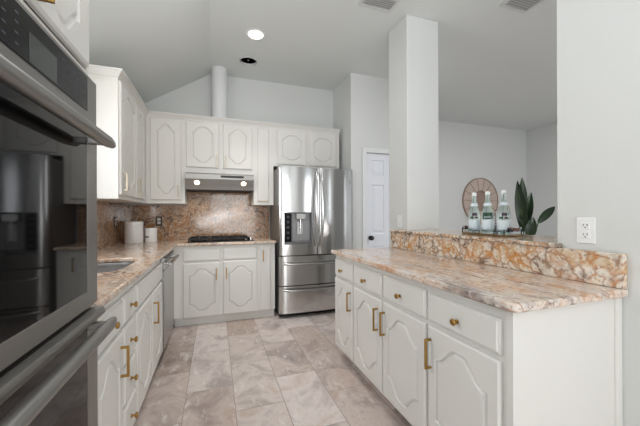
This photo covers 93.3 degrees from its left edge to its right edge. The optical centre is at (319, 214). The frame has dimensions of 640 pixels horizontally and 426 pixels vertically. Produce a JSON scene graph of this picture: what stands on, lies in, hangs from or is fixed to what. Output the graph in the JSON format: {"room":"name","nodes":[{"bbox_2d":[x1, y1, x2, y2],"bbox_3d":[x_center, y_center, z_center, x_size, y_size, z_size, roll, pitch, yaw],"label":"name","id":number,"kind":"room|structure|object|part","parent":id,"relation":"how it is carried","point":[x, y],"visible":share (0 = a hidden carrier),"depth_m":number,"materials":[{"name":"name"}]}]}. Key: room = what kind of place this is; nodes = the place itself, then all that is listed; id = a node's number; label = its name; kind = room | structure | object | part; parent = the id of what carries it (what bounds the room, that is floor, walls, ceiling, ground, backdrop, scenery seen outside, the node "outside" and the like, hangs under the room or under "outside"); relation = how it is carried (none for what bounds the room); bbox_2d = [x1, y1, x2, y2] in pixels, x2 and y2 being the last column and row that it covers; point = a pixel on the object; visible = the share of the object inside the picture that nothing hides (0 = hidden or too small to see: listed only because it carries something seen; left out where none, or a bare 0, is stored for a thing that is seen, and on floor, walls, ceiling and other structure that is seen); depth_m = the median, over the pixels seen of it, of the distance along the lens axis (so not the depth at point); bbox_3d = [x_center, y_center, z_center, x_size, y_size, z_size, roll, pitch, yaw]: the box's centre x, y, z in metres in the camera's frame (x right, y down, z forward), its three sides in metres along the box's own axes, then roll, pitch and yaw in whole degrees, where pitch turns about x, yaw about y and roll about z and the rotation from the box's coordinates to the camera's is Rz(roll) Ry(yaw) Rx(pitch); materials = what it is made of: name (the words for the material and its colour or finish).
{"room":"kitchen","nodes":[
{"label":"kitchen","id":0,"kind":"room"},
{"bbox_2d":[123,74,332,249],"bbox_3d":[-1.098,-0.299,4.076,2.905,3.046,0.120,0,0,-19],"label":"wall","id":1,"kind":"structure","parent":0,"point":[247,99],"depth_m":4.10,"materials":[{"name":"white paint"}]},
{"bbox_2d":[145,116,187,204],"bbox_3d":[-1.794,-0.622,3.556,0.400,0.993,0.401,0,0,-19],"label":"upper cabinet","id":2,"kind":"object","parent":1,"relation":"attached to","point":[165,137],"visible":1,"depth_m":3.40,"materials":[{"name":"white paint"}]},
{"bbox_3d":[-1.739,-0.621,3.409,0.317,0.910,0.018,0,0,-19],"label":"door","id":3,"kind":"part","parent":2,"relation":"part of","materials":[{"name":"white paint"}]},
{"bbox_2d":[125,192,268,240],"bbox_3d":[-1.508,-0.082,3.858,1.704,0.786,0.019,0,0,-19],"label":"backsplash","id":4,"kind":"structure","parent":1,"relation":"attached to","point":[206,213],"depth_m":3.86,"materials":[{"name":"brown stone"}]},
{"bbox_2d":[156,216,161,225],"bbox_3d":[-1.964,0.079,3.684,0.072,0.116,0.008,0,0,-19],"label":"wall outlet","id":5,"kind":"object","parent":4,"relation":"attached to","point":[158,218],"visible":1,"depth_m":3.68,"materials":[{"name":"brown plastic"}]},
{"bbox_2d":[185,120,253,174],"bbox_3d":[-1.239,-0.801,3.749,0.777,0.640,0.401,0,0,-19],"label":"upper cabinet","id":6,"kind":"object","parent":1,"relation":"attached to","point":[210,147],"visible":1,"depth_m":3.59,"materials":[{"name":"white paint"}]},
{"bbox_3d":[-1.373,-0.816,3.537,0.361,0.531,0.018,0,0,-19],"label":"door","id":7,"kind":"part","parent":6,"relation":"part of","materials":[{"name":"white paint"}]},
{"bbox_2d":[88,64,339,133],"bbox_3d":[-0.813,-1.122,3.196,2.630,0.054,1.072,0,0,-19],"label":"trim","id":8,"kind":"structure","parent":6,"relation":"attached to","point":[92,69],"depth_m":3.45,"materials":[{"name":"white paint"}]},
{"bbox_2d":[211,66,226,117],"bbox_3d":[-1.262,-1.487,3.788,0.188,0.730,0.188,0,0,-19],"label":"duct pipe","id":9,"kind":"object","parent":6,"relation":"on","point":[218,73],"visible":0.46,"depth_m":3.71,"materials":[{"name":"white paint"}]},
{"bbox_2d":[185,172,253,192],"bbox_3d":[-1.224,-0.381,3.711,0.759,0.196,0.426,0,0,-19],"label":"range hood","id":10,"kind":"object","parent":6,"relation":"attached to","point":[194,182],"visible":1,"depth_m":3.54,"materials":[{"name":"silver metal"}]},
{"bbox_3d":[-0.999,-0.817,3.667,0.341,0.531,0.018,0,0,-19],"label":"door","id":11,"kind":"part","parent":6,"relation":"part of","materials":[{"name":"white paint"}]},
{"bbox_2d":[251,126,273,205],"bbox_3d":[-0.756,-0.621,3.922,0.248,1.003,0.392,0,0,-19],"label":"upper cabinet","id":12,"kind":"object","parent":1,"relation":"attached to","point":[262,194],"visible":0.98,"depth_m":3.77,"materials":[{"name":"white paint"}]},
{"bbox_3d":[-0.710,-0.622,3.769,0.150,0.912,0.014,0,0,-19],"label":"door","id":13,"kind":"part","parent":12,"relation":"part of","materials":[{"name":"white paint"}]},
{"bbox_2d":[273,128,338,169],"bbox_3d":[-0.219,-0.869,4.122,0.900,0.510,0.367,0,0,-19],"label":"upper cabinet","id":14,"kind":"object","parent":1,"relation":"attached to","point":[292,148],"visible":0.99,"depth_m":3.94,"materials":[{"name":"white paint"}]},
{"bbox_3d":[-0.364,-0.854,3.887,0.383,0.430,0.018,0,0,-19],"label":"door","id":15,"kind":"part","parent":14,"relation":"part of","materials":[{"name":"white paint"}]},
{"bbox_3d":[0.036,-0.855,4.027,0.383,0.430,0.018,0,0,-19],"label":"door","id":16,"kind":"part","parent":14,"relation":"part of","materials":[{"name":"white paint"}]},
{"bbox_2d":[133,309,411,425],"bbox_3d":[2.365,1.252,1.509,7.750,0.080,8.500,0,0,-19],"label":"floor","id":17,"kind":"structure","parent":0,"point":[275,370],"depth_m":2.25,"materials":[{"name":"tile"}]},
{"bbox_2d":[19,0,88,74],"bbox_3d":[-0.914,0.013,0.549,0.653,2.420,0.838,0,0,-19],"label":"tall cabinet","id":18,"kind":"object","parent":17,"relation":"on","point":[66,21],"visible":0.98,"depth_m":0.87,"materials":[{"name":"white paint"}]},
{"bbox_3d":[-0.645,-0.571,0.708,0.035,0.143,0.010,0,0,-19],"label":"handle","id":19,"kind":"part","parent":18,"relation":"part of","materials":[{"name":"gold metal"}]},
{"bbox_2d":[0,0,116,425],"bbox_3d":[-0.873,0.204,0.583,0.652,1.313,0.795,0,0,-19],"label":"wall oven","id":20,"kind":"object","parent":18,"relation":"in","point":[51,333],"visible":1,"depth_m":0.71,"materials":[{"name":"black glass"}]},
{"bbox_3d":[-0.627,-0.383,0.629,0.005,0.106,0.701,0,0,-19],"label":"control glass","id":21,"kind":"part","parent":20,"relation":"part of","materials":[{"name":"black glass"}]},
{"bbox_3d":[-0.652,-0.360,0.663,0.026,0.179,0.790,0,0,-19],"label":"control panel","id":22,"kind":"part","parent":20,"relation":"part of","materials":[{"name":"silver metal"}]},
{"bbox_3d":[-0.651,0.017,0.663,0.026,0.561,0.790,0,0,-19],"label":"door","id":23,"kind":"part","parent":20,"relation":"part of","materials":[{"name":"black glass"}]},
{"bbox_3d":[-0.649,0.581,0.663,0.026,0.542,0.790,0,0,-19],"label":"door","id":24,"kind":"part","parent":20,"relation":"part of","materials":[{"name":"silver metal"}]},
{"bbox_3d":[-0.626,0.331,0.671,0.025,0.039,0.784,0,0,-19],"label":"rail","id":25,"kind":"part","parent":20,"relation":"part of","materials":[{"name":"silver metal"}]},
{"bbox_3d":[-0.591,-0.238,0.691,0.040,0.036,0.735,0,0,-19],"label":"handle","id":26,"kind":"part","parent":20,"relation":"part of","materials":[{"name":"silver metal"}]},
{"bbox_3d":[-0.587,0.360,0.692,0.040,0.036,0.735,0,0,-19],"label":"handle","id":27,"kind":"part","parent":20,"relation":"part of","materials":[{"name":"silver metal"}]},
{"bbox_2d":[97,294,129,425],"bbox_3d":[-1.123,0.783,1.128,0.653,0.882,0.380,0,0,-19],"label":"base cabinet","id":28,"kind":"object","parent":17,"relation":"on","point":[110,351],"visible":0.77,"depth_m":1.25,"materials":[{"name":"white paint"}]},
{"bbox_3d":[-0.857,0.452,1.221,0.018,0.133,0.354,0,0,-19],"label":"drawer","id":29,"kind":"part","parent":28,"relation":"part of","materials":[{"name":"white paint"}]},
{"bbox_3d":[-0.856,0.818,1.221,0.018,0.560,0.354,0,0,-19],"label":"door","id":30,"kind":"part","parent":28,"relation":"part of","materials":[{"name":"white paint"}]},
{"bbox_3d":[-0.877,0.661,1.359,0.035,0.140,0.010,0,0,-19],"label":"handle","id":31,"kind":"part","parent":28,"relation":"part of","materials":[{"name":"gold metal"}]},
{"bbox_2d":[119,283,137,425],"bbox_3d":[-1.228,0.783,1.422,0.649,0.882,0.245,0,0,-19],"label":"base cabinet","id":32,"kind":"object","parent":17,"relation":"on","point":[128,295],"visible":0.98,"depth_m":1.50,"materials":[{"name":"white paint"}]},
{"bbox_3d":[-0.960,0.452,1.516,0.018,0.133,0.225,0,0,-19],"label":"drawer","id":33,"kind":"part","parent":32,"relation":"part of","materials":[{"name":"white paint"}]},
{"bbox_3d":[-0.959,0.628,1.516,0.018,0.180,0.225,0,0,-19],"label":"drawer","id":34,"kind":"part","parent":32,"relation":"part of","materials":[{"name":"white paint"}]},
{"bbox_3d":[-0.959,0.821,1.516,0.018,0.175,0.225,0,0,-19],"label":"drawer","id":35,"kind":"part","parent":32,"relation":"part of","materials":[{"name":"white paint"}]},
{"bbox_3d":[-0.958,1.011,1.516,0.018,0.175,0.225,0,0,-19],"label":"drawer","id":36,"kind":"part","parent":32,"relation":"part of","materials":[{"name":"white paint"}]},
{"bbox_3d":[-0.936,0.452,1.521,0.031,0.029,0.029,0,0,-19],"label":"knob","id":37,"kind":"part","parent":32,"relation":"part of","materials":[{"name":"gold metal"}]},
{"bbox_3d":[-0.936,0.628,1.521,0.031,0.029,0.029,0,0,-19],"label":"knob","id":38,"kind":"part","parent":32,"relation":"part of","materials":[{"name":"gold metal"}]},
{"bbox_2d":[97,261,162,412],"bbox_3d":[-1.408,0.784,1.947,0.653,0.882,0.865,0,0,-19],"label":"base cabinet","id":39,"kind":"object","parent":17,"relation":"on","point":[148,313],"visible":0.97,"depth_m":1.92,"materials":[{"name":"white paint"}]},
{"bbox_3d":[-1.071,0.819,1.839,0.018,0.560,0.410,0,0,-19],"label":"door","id":40,"kind":"part","parent":39,"relation":"part of","materials":[{"name":"white paint"}]},
{"bbox_3d":[-1.142,0.453,2.040,0.018,0.133,0.835,0,0,-19],"label":"drawer","id":41,"kind":"part","parent":39,"relation":"part of","materials":[{"name":"white paint"}]},
{"bbox_3d":[-1.210,0.819,2.241,0.018,0.560,0.410,0,0,-19],"label":"door","id":42,"kind":"part","parent":39,"relation":"part of","materials":[{"name":"white paint"}]},
{"bbox_3d":[-1.131,0.679,2.089,0.035,0.150,0.010,0,0,-19],"label":"handle","id":43,"kind":"part","parent":39,"relation":"part of","materials":[{"name":"gold metal"}]},
{"bbox_2d":[93,237,275,305],"bbox_3d":[-1.046,0.326,2.491,1.713,0.032,2.903,0,0,-19],"label":"countertop","id":44,"kind":"structure","parent":39,"relation":"on","point":[145,255],"depth_m":2.19,"materials":[{"name":"stone"}]},
{"bbox_2d":[97,262,133,272],"bbox_3d":[-1.403,0.439,1.846,0.456,0.191,0.626,0,0,-19],"label":"sink","id":45,"kind":"object","parent":44,"relation":"in","point":[102,267],"visible":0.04,"depth_m":2.14,"materials":[{"name":"metal"}]},
{"bbox_2d":[124,221,143,243],"bbox_3d":[-2.052,0.195,3.331,0.183,0.235,0.183,0,0,-19],"label":"canister","id":46,"kind":"object","parent":44,"relation":"on","point":[133,230],"visible":0.99,"depth_m":3.26,"materials":[{"name":"white ceramic"}]},
{"bbox_3d":[-2.052,0.100,3.331,0.183,0.046,0.183,0,0,-19],"label":"lid","id":47,"kind":"part","parent":46,"relation":"part of","materials":[{"name":"white ceramic"}]},
{"bbox_2d":[144,228,156,241],"bbox_3d":[-1.940,0.233,3.465,0.130,0.158,0.130,0,0,-19],"label":"canister","id":48,"kind":"object","parent":44,"relation":"on","point":[150,234],"visible":0.98,"depth_m":3.41,"materials":[{"name":"white ceramic"}]},
{"bbox_3d":[-1.940,0.169,3.465,0.130,0.031,0.130,0,0,-19],"label":"lid","id":49,"kind":"part","parent":48,"relation":"part of","materials":[{"name":"white ceramic"}]},
{"bbox_2d":[187,235,254,242],"bbox_3d":[-1.192,0.290,3.661,0.730,0.041,0.460,0,0,-19],"label":"cooktop","id":50,"kind":"object","parent":44,"relation":"in","point":[193,239],"visible":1,"depth_m":3.53,"materials":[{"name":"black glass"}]},
{"bbox_3d":[-1.192,0.306,3.661,0.730,0.008,0.460,0,0,-19],"label":"glass","id":51,"kind":"part","parent":50,"relation":"part of","materials":[{"name":"black glass"}]},
{"bbox_2d":[160,250,178,349],"bbox_3d":[-1.631,0.786,2.661,0.662,0.880,0.620,0,0,-19],"label":"dishwasher","id":52,"kind":"object","parent":17,"relation":"on","point":[167,261],"visible":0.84,"depth_m":2.63,"materials":[{"name":"grey metal"}]},
{"bbox_3d":[-1.382,0.782,2.748,0.028,0.645,0.610,0,0,-19],"label":"door","id":53,"kind":"part","parent":52,"relation":"part of","materials":[{"name":"silver metal"}]},
{"bbox_3d":[-1.383,0.404,2.748,0.030,0.102,0.610,0,0,-19],"label":"control panel","id":54,"kind":"part","parent":52,"relation":"part of","materials":[{"name":"silver metal"}]},
{"bbox_3d":[-1.348,0.413,2.771,0.054,0.032,0.540,0,0,-19],"label":"handle","id":55,"kind":"part","parent":52,"relation":"part of","materials":[{"name":"silver metal"}]},
{"bbox_2d":[174,244,258,326],"bbox_3d":[-1.230,0.783,3.633,0.898,0.882,0.619,0,0,-19],"label":"base cabinet","id":56,"kind":"object","parent":17,"relation":"on","point":[216,283],"visible":1,"depth_m":3.37,"materials":[{"name":"white paint"}]},
{"bbox_3d":[-1.301,0.445,3.327,0.380,0.133,0.018,0,0,-19],"label":"drawer","id":57,"kind":"part","parent":56,"relation":"part of","materials":[{"name":"white paint"}]},
{"bbox_3d":[-1.300,0.829,3.327,0.380,0.592,0.018,0,0,-19],"label":"door","id":58,"kind":"part","parent":56,"relation":"part of","materials":[{"name":"white paint"}]},
{"bbox_3d":[-0.912,0.442,3.462,0.377,0.137,0.018,0,0,-19],"label":"drawer","id":59,"kind":"part","parent":56,"relation":"part of","materials":[{"name":"white paint"}]},
{"bbox_3d":[-0.911,0.823,3.462,0.377,0.600,0.018,0,0,-19],"label":"door","id":60,"kind":"part","parent":56,"relation":"part of","materials":[{"name":"white paint"}]},
{"bbox_2d":[258,243,274,317],"bbox_3d":[-0.714,0.781,3.813,0.194,0.882,0.619,0,0,-19],"label":"base cabinet","id":61,"kind":"object","parent":17,"relation":"on","point":[266,252],"visible":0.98,"depth_m":3.56,"materials":[{"name":"white paint"}]},
{"bbox_3d":[-0.643,0.748,3.555,0.128,0.748,0.018,0,0,-19],"label":"door","id":62,"kind":"part","parent":61,"relation":"part of","materials":[{"name":"white paint"}]},
{"bbox_2d":[270,166,352,316],"bbox_3d":[-0.116,0.320,3.922,0.950,1.800,0.733,0,0,-19],"label":"refrigerator","id":63,"kind":"object","parent":17,"relation":"on","point":[311,214],"visible":0.89,"depth_m":3.62,"materials":[{"name":"grey metal"}]},
{"bbox_3d":[-0.259,-0.043,3.604,0.475,1.043,0.071,0,0,-19],"label":"door","id":64,"kind":"part","parent":63,"relation":"part of","materials":[{"name":"silver metal"}]},
{"bbox_3d":[-0.266,0.161,3.596,0.338,0.380,0.072,0,0,-19],"label":"dispenser frame","id":65,"kind":"part","parent":63,"relation":"part of","materials":[{"name":"grey metal"}]},
{"bbox_3d":[-0.030,1.002,3.681,0.950,0.316,0.075,0,0,-19],"label":"drawer","id":66,"kind":"part","parent":63,"relation":"part of","materials":[{"name":"silver metal"}]},
{"bbox_3d":[-0.031,0.661,3.681,0.950,0.342,0.075,0,0,-19],"label":"drawer","id":67,"kind":"part","parent":63,"relation":"part of","materials":[{"name":"silver metal"}]},
{"bbox_3d":[-0.011,0.579,3.620,0.872,0.034,0.069,0,0,-19],"label":"handle","id":68,"kind":"part","parent":63,"relation":"part of","materials":[{"name":"silver metal"}]},
{"bbox_3d":[-0.009,0.886,3.620,0.872,0.034,0.069,0,0,-19],"label":"handle","id":69,"kind":"part","parent":63,"relation":"part of","materials":[{"name":"silver metal"}]},
{"bbox_3d":[-0.039,-0.070,3.608,0.039,0.920,0.090,0,0,0],"label":"handle","id":70,"kind":"part","parent":63,"relation":"part of","materials":[{"name":"silver metal"}]},
{"bbox_3d":[0.021,-0.070,3.629,0.039,0.920,0.090,0,0,-38],"label":"handle","id":71,"kind":"part","parent":63,"relation":"part of","materials":[{"name":"silver metal"}]},
{"bbox_3d":[0.193,-0.044,3.761,0.469,1.043,0.071,0,0,-19],"label":"door","id":72,"kind":"part","parent":63,"relation":"part of","materials":[{"name":"silver metal"}]},
{"bbox_2d":[335,255,364,374],"bbox_3d":[0.427,0.777,2.522,0.583,0.882,0.375,0,0,-19],"label":"base cabinet","id":73,"kind":"object","parent":17,"relation":"on","point":[344,267],"visible":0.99,"depth_m":2.40,"materials":[{"name":"white paint"}]},
{"bbox_3d":[0.192,0.444,2.439,0.018,0.141,0.342,0,0,-19],"label":"drawer","id":74,"kind":"part","parent":73,"relation":"part of","materials":[{"name":"white paint"}]},
{"bbox_3d":[0.193,0.823,2.439,0.018,0.572,0.342,0,0,-19],"label":"door","id":75,"kind":"part","parent":73,"relation":"part of","materials":[{"name":"white paint"}]},
{"bbox_3d":[0.216,0.663,2.292,0.035,0.144,0.010,0,0,-19],"label":"handle","id":76,"kind":"part","parent":73,"relation":"part of","materials":[{"name":"gold metal"}]},
{"bbox_2d":[354,261,428,425],"bbox_3d":[0.625,0.777,1.952,0.583,0.882,0.832,0,0,-19],"label":"base cabinet","id":77,"kind":"object","parent":17,"relation":"on","point":[391,311],"visible":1,"depth_m":1.74,"materials":[{"name":"white paint"}]},
{"bbox_3d":[0.321,0.443,2.066,0.018,0.141,0.398,0,0,-19],"label":"drawer","id":78,"kind":"part","parent":77,"relation":"part of","materials":[{"name":"white paint"}]},
{"bbox_3d":[0.323,0.823,2.066,0.018,0.572,0.398,0,0,-19],"label":"door","id":79,"kind":"part","parent":77,"relation":"part of","materials":[{"name":"white paint"}]},
{"bbox_3d":[0.349,0.663,1.910,0.035,0.144,0.010,0,0,-19],"label":"handle","id":80,"kind":"part","parent":77,"relation":"part of","materials":[{"name":"gold metal"}]},
{"bbox_3d":[0.377,0.663,1.830,0.035,0.144,0.010,0,0,-19],"label":"handle","id":81,"kind":"part","parent":77,"relation":"part of","materials":[{"name":"gold metal"}]},
{"bbox_3d":[0.457,0.443,1.675,0.018,0.141,0.396,0,0,-19],"label":"drawer","id":82,"kind":"part","parent":77,"relation":"part of","materials":[{"name":"white paint"}]},
{"bbox_3d":[0.458,0.822,1.675,0.018,0.572,0.396,0,0,-19],"label":"door","id":83,"kind":"part","parent":77,"relation":"part of","materials":[{"name":"white paint"}]},
{"bbox_2d":[331,247,627,312],"bbox_3d":[0.671,0.320,1.923,0.628,0.032,1.708,0,0,-19],"label":"countertop","id":84,"kind":"structure","parent":77,"relation":"on","point":[511,290],"depth_m":1.37,"materials":[{"name":"stone"}]},
{"bbox_2d":[424,286,622,425],"bbox_3d":[0.865,0.776,1.350,0.641,0.882,0.461,0,0,-19],"label":"base cabinet","id":85,"kind":"object","parent":17,"relation":"on","point":[488,365],"visible":0.91,"depth_m":1.17,"materials":[{"name":"white paint"}]},
{"bbox_3d":[0.513,0.662,1.437,0.035,0.144,0.010,0,0,-19],"label":"handle","id":86,"kind":"part","parent":85,"relation":"part of","materials":[{"name":"gold metal"}]},
{"bbox_3d":[0.570,0.455,1.279,0.031,0.029,0.029,0,0,-19],"label":"knob","id":87,"kind":"part","parent":85,"relation":"part of","materials":[{"name":"gold metal"}]},
{"bbox_3d":[0.595,0.822,1.283,0.018,0.572,0.391,0,0,-19],"label":"door","id":88,"kind":"part","parent":85,"relation":"part of","materials":[{"name":"white paint"}]},
{"bbox_3d":[0.593,0.446,1.283,0.018,0.133,0.391,0,0,-19],"label":"drawer","id":89,"kind":"part","parent":85,"relation":"part of","materials":[{"name":"white paint"}]},
{"bbox_3d":[0.934,0.776,1.154,0.562,0.882,0.025,0,0,-19],"label":"panel","id":90,"kind":"part","parent":85,"relation":"part of","materials":[{"name":"white paint"}]},
{"bbox_3d":[1.219,0.775,1.250,0.038,0.882,0.038,0,0,-19],"label":"corner trim","id":91,"kind":"part","parent":85,"relation":"part of","materials":[{"name":"white paint"}]},
{"bbox_2d":[89,0,556,130],"bbox_3d":[2.355,-1.540,1.509,7.750,0.788,8.500,0,0,-19],"label":"ceiling","id":92,"kind":"structure","parent":0,"point":[497,65],"depth_m":3.11,"materials":[{"name":"white paint"}]},
{"bbox_2d":[239,57,256,65],"bbox_3d":[-0.854,-1.901,3.593,0.212,0.165,0.212,0,0,-19],"label":"recessed can","id":93,"kind":"object","parent":92,"relation":"attached to","point":[248,61],"visible":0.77,"depth_m":3.63,"materials":[{"name":"grey metal"}]},
{"bbox_2d":[246,28,265,39],"bbox_3d":[-0.650,-1.870,3.053,0.196,0.108,0.196,0,0,-19],"label":"recessed light","id":94,"kind":"object","parent":92,"relation":"in","point":[253,33],"visible":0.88,"depth_m":3.05,"materials":[{"name":"white plastic"}]},
{"bbox_2d":[358,0,400,12],"bbox_3d":[0.509,-1.823,2.598,0.320,0.008,0.170,0,0,-19],"label":"ceiling vent","id":95,"kind":"object","parent":92,"relation":"in","point":[387,6],"visible":1,"depth_m":2.62,"materials":[{"name":"grey metal"}]},
{"bbox_2d":[500,0,544,13],"bbox_3d":[1.755,-1.828,2.576,0.300,0.008,0.250,0,0,-19],"label":"ceiling vent","id":96,"kind":"object","parent":92,"relation":"in","point":[522,6],"visible":1,"depth_m":2.63,"materials":[{"name":"grey metal"}]},
{"bbox_2d":[333,77,347,168],"bbox_3d":[0.330,-0.304,4.239,0.100,3.046,0.508,0,0,-19],"label":"wall","id":97,"kind":"structure","parent":0,"point":[340,100],"depth_m":4.14,"materials":[{"name":"white paint"}]},
{"bbox_2d":[347,73,388,248],"bbox_3d":[0.948,-0.306,4.131,1.195,3.046,0.100,0,0,-19],"label":"wall","id":98,"kind":"structure","parent":0,"point":[368,96],"depth_m":3.94,"materials":[{"name":"white paint"}]},
{"bbox_2d":[362,147,388,247],"bbox_3d":[0.901,0.170,4.052,0.734,2.094,0.016,0,0,-19],"label":"trim","id":99,"kind":"structure","parent":98,"relation":"attached to","point":[365,151],"depth_m":3.94,"materials":[{"name":"white paint"}]},
{"bbox_2d":[367,153,388,247],"bbox_3d":[0.898,0.198,4.062,0.602,2.018,0.096,0,0,-19],"label":"door","id":100,"kind":"structure","parent":98,"relation":"in","point":[377,164],"depth_m":4.04,"materials":[{"name":"white paint"}]},
{"bbox_2d":[389,14,438,246],"bbox_3d":[0.911,-0.306,2.953,0.353,3.046,0.310,0,0,-19],"label":"pillar","id":101,"kind":"structure","parent":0,"point":[413,42],"depth_m":2.82,"materials":[{"name":"white paint"}]},
{"bbox_2d":[397,215,401,226],"bbox_3d":[0.752,0.062,2.861,0.010,0.114,0.070,0,0,-19],"label":"wall switch","id":102,"kind":"object","parent":101,"relation":"attached to","point":[399,217],"visible":1,"depth_m":2.86,"materials":[{"name":"white plastic"}]},
{"bbox_2d":[438,120,525,233],"bbox_3d":[2.825,-0.313,6.107,3.850,3.046,0.120,0,0,-19],"label":"wall","id":103,"kind":"structure","parent":0,"point":[467,152],"depth_m":6.16,"materials":[{"name":"white paint"}]},
{"bbox_2d":[462,178,497,222],"bbox_3d":[3.290,-0.286,6.186,0.930,0.930,0.034,0,0,-19],"label":"disc","id":104,"kind":"object","parent":103,"relation":"attached to","point":[479,186],"visible":0.51,"depth_m":6.18,"materials":[{"name":"wood"}]},
{"bbox_2d":[526,123,557,235],"bbox_3d":[5.978,-0.324,2.703,0.130,3.046,8.380,0,0,-19],"label":"wall","id":105,"kind":"structure","parent":0,"point":[541,142],"depth_m":6.29,"materials":[{"name":"white paint"}]},
{"bbox_2d":[557,0,639,425],"bbox_3d":[1.777,-0.309,0.307,0.400,3.046,2.612,0,0,-19],"label":"wall","id":106,"kind":"structure","parent":0,"point":[598,41],"depth_m":1.29,"materials":[{"name":"white paint"}]},
{"bbox_2d":[577,217,595,243],"bbox_3d":[1.196,0.071,1.359,0.008,0.116,0.072,0,0,-19],"label":"wall outlet","id":107,"kind":"object","parent":106,"relation":"attached to","point":[586,226],"visible":1,"depth_m":1.35,"materials":[{"name":"white plastic"}]},
{"bbox_2d":[581,232,589,238],"bbox_3d":[1.194,0.092,1.358,0.004,0.030,0.034,0,0,-19],"label":"receptacle","id":108,"kind":"object","parent":107,"relation":"attached to","point":[584,235],"depth_m":1.36,"materials":[{"name":"white plastic"}]},
{"bbox_2d":[581,222,589,228],"bbox_3d":[1.194,0.050,1.358,0.004,0.030,0.034,0,0,-19],"label":"receptacle","id":109,"kind":"object","parent":107,"relation":"attached to","point":[584,225],"depth_m":1.36,"materials":[{"name":"white plastic"}]},
{"bbox_3d":[1.117,0.688,2.215,0.400,1.056,1.427,0,0,-19],"label":"wall","id":110,"kind":"structure","parent":0,"visible":0},
{"bbox_2d":[389,229,562,247],"bbox_3d":[1.115,0.148,2.204,0.489,0.022,1.462,0,0,-19],"label":"bar ledge","id":111,"kind":"object","parent":110,"relation":"on","point":[535,240],"visible":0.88,"depth_m":1.87,"materials":[{"name":"stone"}]},
{"bbox_2d":[462,225,521,236],"bbox_3d":[1.139,0.106,2.025,0.150,0.060,0.381,0,0,-19],"label":"serving tray","id":112,"kind":"object","parent":111,"relation":"on","point":[510,232],"visible":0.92,"depth_m":1.91,"materials":[{"name":"gold metal"}]},
{"bbox_2d":[468,193,479,227],"bbox_3d":[1.083,-0.015,2.121,0.076,0.281,0.076,0,0,-19],"label":"glass bottle","id":113,"kind":"object","parent":112,"relation":"on","point":[474,213],"visible":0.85,"depth_m":2.10,"materials":[{"name":"white"}]},
{"bbox_3d":[1.083,-0.004,2.121,0.074,0.260,0.074,0,0,-19],"label":"glass","id":114,"kind":"part","parent":113,"relation":"part of","materials":[{"name":"white"}]},
{"bbox_2d":[481,191,493,228],"bbox_3d":[1.119,-0.015,2.017,0.076,0.281,0.076,0,0,-19],"label":"glass bottle","id":115,"kind":"object","parent":112,"relation":"on","point":[487,216],"visible":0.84,"depth_m":1.99,"materials":[{"name":"white"}]},
{"bbox_3d":[1.120,-0.004,2.018,0.074,0.260,0.074,0,0,-19],"label":"glass","id":116,"kind":"part","parent":115,"relation":"part of","materials":[{"name":"white"}]},
{"bbox_2d":[497,190,510,229],"bbox_3d":[1.159,-0.015,1.904,0.076,0.281,0.076,0,0,-19],"label":"glass bottle","id":117,"kind":"object","parent":112,"relation":"on","point":[503,213],"visible":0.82,"depth_m":1.88,"materials":[{"name":"white"}]},
{"bbox_3d":[1.159,-0.004,1.904,0.074,0.260,0.074,0,0,-19],"label":"glass","id":118,"kind":"part","parent":117,"relation":"part of","materials":[{"name":"white"}]},
{"bbox_2d":[515,178,554,234],"bbox_3d":[3.606,0.287,5.002,0.841,1.840,0.463,0,0,4],"label":"potted plant","id":119,"kind":"object","parent":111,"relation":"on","point":[524,205],"visible":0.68,"depth_m":4.96,"materials":[{"name":"green plant"}]},
{"bbox_2d":[391,232,626,288],"bbox_3d":[0.953,0.231,2.020,0.030,0.142,1.699,0,0,-19],"label":"granite upstand","id":120,"kind":"object","parent":110,"relation":"attached to","point":[609,269],"visible":0.87,"depth_m":1.56,"materials":[{"name":"beige stone"}]},
{"bbox_3d":[-1.140,-0.026,-0.042,0.120,2.500,7.870,0,0,-19],"label":"wall","id":121,"kind":"structure","parent":0,"visible":0},
{"bbox_2d":[97,201,124,248],"bbox_3d":[-2.104,0.095,2.947,0.019,0.436,1.349,0,0,-19],"label":"backsplash","id":122,"kind":"structure","parent":121,"relation":"attached to","point":[107,234],"depth_m":3.06,"materials":[{"name":"brown stone"}]},
{"bbox_2d":[114,216,116,226],"bbox_3d":[-2.186,0.078,3.226,0.008,0.116,0.072,0,0,-19],"label":"wall outlet","id":123,"kind":"object","parent":122,"relation":"attached to","point":[115,217],"visible":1,"depth_m":3.22,"materials":[{"name":"brown plastic"}]},
{"bbox_2d":[88,73,145,202],"bbox_3d":[-1.886,-0.622,2.831,0.356,0.993,1.005,0,0,-19],"label":"upper cabinet","id":124,"kind":"object","parent":121,"relation":"attached to","point":[121,169],"visible":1,"depth_m":2.42,"materials":[{"name":"white paint"}]},
{"bbox_3d":[-1.586,-0.267,2.461,0.035,0.145,0.010,0,0,-19],"label":"handle","id":125,"kind":"part","parent":124,"relation":"part of","materials":[{"name":"beige metal"}]},
{"bbox_3d":[-1.676,-0.616,2.637,0.018,0.913,0.470,0,0,-19],"label":"door","id":126,"kind":"part","parent":124,"relation":"part of","materials":[{"name":"white paint"}]},
{"bbox_3d":[-1.746,-0.266,2.919,0.035,0.145,0.010,0,0,-19],"label":"handle","id":127,"kind":"part","parent":124,"relation":"part of","materials":[{"name":"beige metal"}]},
{"bbox_3d":[-1.822,-0.615,3.057,0.018,0.913,0.380,0,0,-19],"label":"door","id":128,"kind":"part","parent":124,"relation":"part of","materials":[{"name":"white paint"}]}
]}

